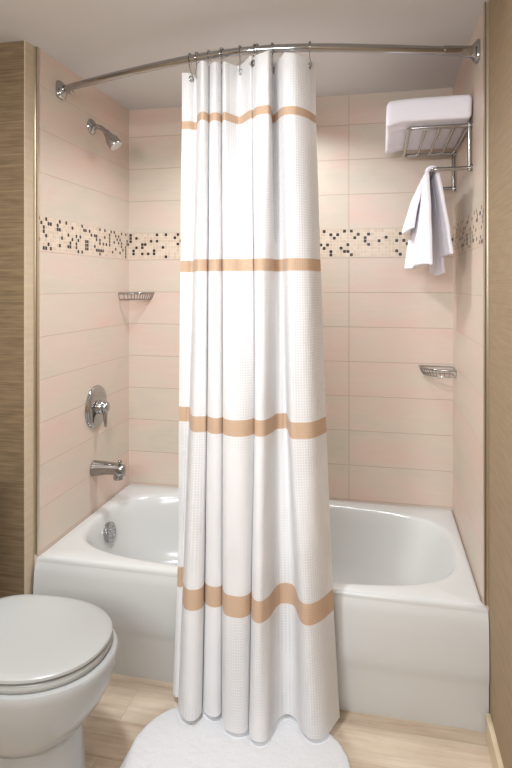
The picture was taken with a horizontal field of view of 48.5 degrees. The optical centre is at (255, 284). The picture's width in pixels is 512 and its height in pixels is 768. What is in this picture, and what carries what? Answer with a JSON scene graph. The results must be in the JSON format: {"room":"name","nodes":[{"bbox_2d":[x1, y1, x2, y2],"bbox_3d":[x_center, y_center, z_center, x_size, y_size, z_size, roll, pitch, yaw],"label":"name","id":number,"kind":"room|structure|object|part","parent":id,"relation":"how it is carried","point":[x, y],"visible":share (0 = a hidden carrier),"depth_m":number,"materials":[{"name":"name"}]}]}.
{"room":"bathroom","nodes":[
{"label":"bathroom","id":0,"kind":"room"},
{"bbox_2d":[0,41,23,597],"bbox_3d":[-0.903,0.247,2.052,0.184,2.219,0.056,0,0,12],"label":"wall","id":1,"kind":"structure","parent":0,"point":[11,53],"depth_m":2.02,"materials":[{"name":"brown wood"}]},
{"bbox_2d":[34,48,128,569],"bbox_3d":[-0.759,0.247,2.443,0.100,2.219,0.770,0,0,12],"label":"wall","id":2,"kind":"structure","parent":0,"point":[84,183],"depth_m":2.34,"materials":[{"name":"tile"}]},
{"bbox_2d":[24,40,33,593],"bbox_3d":[-0.811,0.247,2.032,0.004,2.219,0.056,0,0,12],"label":"trim","id":3,"kind":"structure","parent":2,"relation":"attached to","point":[28,48],"depth_m":2.02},
{"bbox_2d":[34,46,38,554],"bbox_3d":[-0.796,0.057,2.061,0.015,1.839,0.014,0,0,12],"label":"trim","id":4,"kind":"structure","parent":2,"relation":"attached to","point":[36,49],"depth_m":2.05,"materials":[{"name":"beige metal"}]},
{"bbox_2d":[85,385,109,427],"bbox_3d":[-0.670,0.531,2.470,0.062,0.186,0.186,0,0,12],"label":"shower valve","id":5,"kind":"object","parent":2,"relation":"attached to","point":[97,407],"visible":1,"depth_m":2.44,"materials":[{"name":"silver metal"}]},
{"bbox_3d":[-0.653,0.562,2.466,0.028,0.110,0.049,0,0,12],"label":"lever handle","id":6,"kind":"part","parent":5,"relation":"part of","materials":[{"name":"silver metal"}]},
{"bbox_2d":[87,119,121,149],"bbox_3d":[-0.641,-0.643,2.424,0.138,0.139,0.068,0,0,12],"label":"shower","id":7,"kind":"object","parent":2,"relation":"attached to","point":[113,142],"visible":1,"depth_m":2.41,"materials":[{"name":"silver metal"}]},
{"bbox_3d":[-0.666,-0.664,2.429,0.078,0.050,0.021,0,0,12],"label":"shower arm","id":8,"kind":"part","parent":7,"relation":"part of","materials":[{"name":"silver metal"}]},
{"bbox_2d":[90,460,125,480],"bbox_3d":[-0.634,0.792,2.445,0.144,0.083,0.068,0,0,12],"label":"tub spout","id":9,"kind":"object","parent":2,"relation":"attached to","point":[97,467],"visible":1,"depth_m":2.42,"materials":[{"name":"silver metal"}]},
{"bbox_2d":[56,39,479,100],"bbox_3d":[-0.041,-0.753,1.936,1.526,0.070,0.228,0,0,14],"label":"curtain rod","id":10,"kind":"object","parent":2,"relation":"attached to","point":[472,52],"visible":0.99,"depth_m":1.82,"materials":[{"name":"silver metal"}]},
{"bbox_2d":[238,45,241,72],"bbox_3d":[-0.051,-0.730,1.836,0.011,0.087,0.035,0,0,12],"label":"curtain ring","id":11,"kind":"object","parent":10,"relation":"hanging from","point":[239,46],"visible":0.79,"depth_m":1.83,"materials":[{"name":"silver metal"}]},
{"bbox_3d":[-0.109,-0.730,1.853,0.017,0.087,0.034,0,0,12],"label":"curtain ring","id":12,"kind":"object","parent":10,"relation":"hanging from","visible":0},
{"bbox_2d":[173,50,339,741],"bbox_3d":[-0.019,0.306,1.773,0.556,2.043,0.240,0,0,12],"label":"shower curtain","id":13,"kind":"object","parent":12,"relation":"hanging from","point":[255,645],"visible":1,"depth_m":1.76,"materials":[{"name":"white fabric"}]},
{"bbox_2d":[0,0,488,109],"bbox_3d":[-0.337,-0.902,1.032,1.924,0.080,3.550,0,0,12],"label":"ceiling","id":14,"kind":"structure","parent":0,"point":[91,38],"depth_m":1.95,"materials":[{"name":"white paint"}]},
{"bbox_2d":[83,674,492,767],"bbox_3d":[-0.337,1.397,1.032,1.924,0.080,3.550,0,0,12],"label":"floor","id":15,"kind":"structure","parent":0,"point":[128,704],"depth_m":1.71,"materials":[{"name":"wood"}]},
{"bbox_2d":[0,594,117,767],"bbox_3d":[-0.725,0.982,1.538,0.719,0.750,0.448,0,0,12],"label":"toilet","id":16,"kind":"object","parent":15,"relation":"on","point":[58,655],"visible":1,"depth_m":1.41,"materials":[{"name":"grey ceramic"}]},
{"bbox_3d":[-0.604,0.954,1.512,0.438,0.020,0.354,0,0,12],"label":"seat","id":17,"kind":"part","parent":16,"relation":"part of","materials":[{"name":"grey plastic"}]},
{"bbox_3d":[-0.605,0.931,1.512,0.441,0.019,0.358,0,0,12],"label":"lid","id":18,"kind":"part","parent":16,"relation":"part of","materials":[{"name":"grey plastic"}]},
{"bbox_2d":[120,707,350,767],"bbox_3d":[-0.090,1.349,1.429,0.637,0.014,0.772,0,0,12],"label":"bath mat","id":19,"kind":"object","parent":15,"relation":"on","point":[169,740],"visible":0.66,"depth_m":1.65,"materials":[{"name":"white fabric"}]},
{"bbox_2d":[33,484,488,731],"bbox_3d":[0.036,1.168,2.257,1.534,0.378,0.794,0,0,12],"label":"bathtub","id":20,"kind":"object","parent":15,"relation":"on","point":[411,620],"visible":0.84,"depth_m":1.95,"materials":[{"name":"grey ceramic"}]},
{"bbox_2d":[129,88,452,511],"bbox_3d":[0.127,0.247,2.696,1.724,2.219,0.100,0,0,12],"label":"wall","id":21,"kind":"structure","parent":0,"point":[389,423],"depth_m":2.58,"materials":[{"name":"tile"}]},
{"bbox_2d":[118,292,153,299],"bbox_3d":[-0.575,0.054,2.736,0.137,0.037,0.124,0,0,12],"label":"basket","id":22,"kind":"object","parent":21,"relation":"attached to","point":[123,293],"visible":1,"depth_m":2.70,"materials":[{"name":"silver metal"}]},
{"bbox_2d":[418,365,456,377],"bbox_3d":[0.776,0.372,2.437,0.148,0.037,0.134,0,0,12],"label":"basket","id":23,"kind":"object","parent":21,"relation":"attached to","point":[419,366],"visible":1,"depth_m":2.42,"materials":[{"name":"silver metal"}]},
{"bbox_2d":[453,0,511,767],"bbox_3d":[0.554,0.247,0.838,0.100,2.219,3.350,0,0,12],"label":"wall","id":24,"kind":"structure","parent":0,"point":[500,11],"depth_m":1.69,"materials":[{"name":"tile"}]},
{"bbox_2d":[402,121,472,191],"bbox_3d":[0.686,-0.477,2.194,0.219,0.173,0.459,0,0,12],"label":"towel rack","id":25,"kind":"object","parent":24,"relation":"attached to","point":[469,126],"visible":0.84,"depth_m":2.02,"materials":[{"name":"silver metal"}]},
{"bbox_2d":[402,165,453,275],"bbox_3d":[0.653,-0.230,2.187,0.146,0.390,0.364,0,0,8],"label":"hand towel","id":26,"kind":"object","parent":25,"relation":"hanging from","point":[427,220],"visible":0.99,"depth_m":2.12,"materials":[{"name":"white fabric"}]},
{"bbox_2d":[385,95,471,153],"bbox_3d":[0.644,-0.602,2.175,0.287,0.114,0.449,0,0,12],"label":"bath towel","id":27,"kind":"object","parent":25,"relation":"on","point":[403,114],"visible":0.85,"depth_m":1.98,"materials":[{"name":"white fabric"}]},
{"bbox_3d":[0.681,-0.551,2.195,0.209,0.015,0.448,0,0,12],"label":"shelf frame","id":28,"kind":"part","parent":25,"relation":"part of","materials":[{"name":"silver metal"}]},
{"bbox_3d":[0.829,-0.476,2.385,0.015,0.165,0.015,0,0,12],"label":"post","id":29,"kind":"part","parent":25,"relation":"part of","materials":[{"name":"silver metal"}]},
{"bbox_3d":[0.783,-0.551,2.173,0.010,0.010,0.433,0,0,12],"label":"wall rail","id":30,"kind":"part","parent":25,"relation":"part of","materials":[{"name":"silver metal"}]},
{"bbox_3d":[0.737,-0.476,1.962,0.015,0.165,0.015,0,0,12],"label":"post","id":31,"kind":"part","parent":25,"relation":"part of","materials":[{"name":"silver metal"}]},
{"bbox_2d":[483,1,488,605],"bbox_3d":[0.704,0.057,1.734,0.015,1.839,0.014,0,0,12],"label":"trim","id":32,"kind":"structure","parent":24,"relation":"attached to","point":[485,4],"depth_m":1.73,"materials":[{"name":"beige metal"}]},
{"bbox_2d":[485,713,503,767],"bbox_3d":[0.425,1.321,0.458,0.015,0.072,2.552,0,0,12],"label":"baseboard","id":33,"kind":"structure","parent":24,"relation":"attached to","point":[494,751],"depth_m":1.61,"materials":[{"name":"wood"}]}
]}

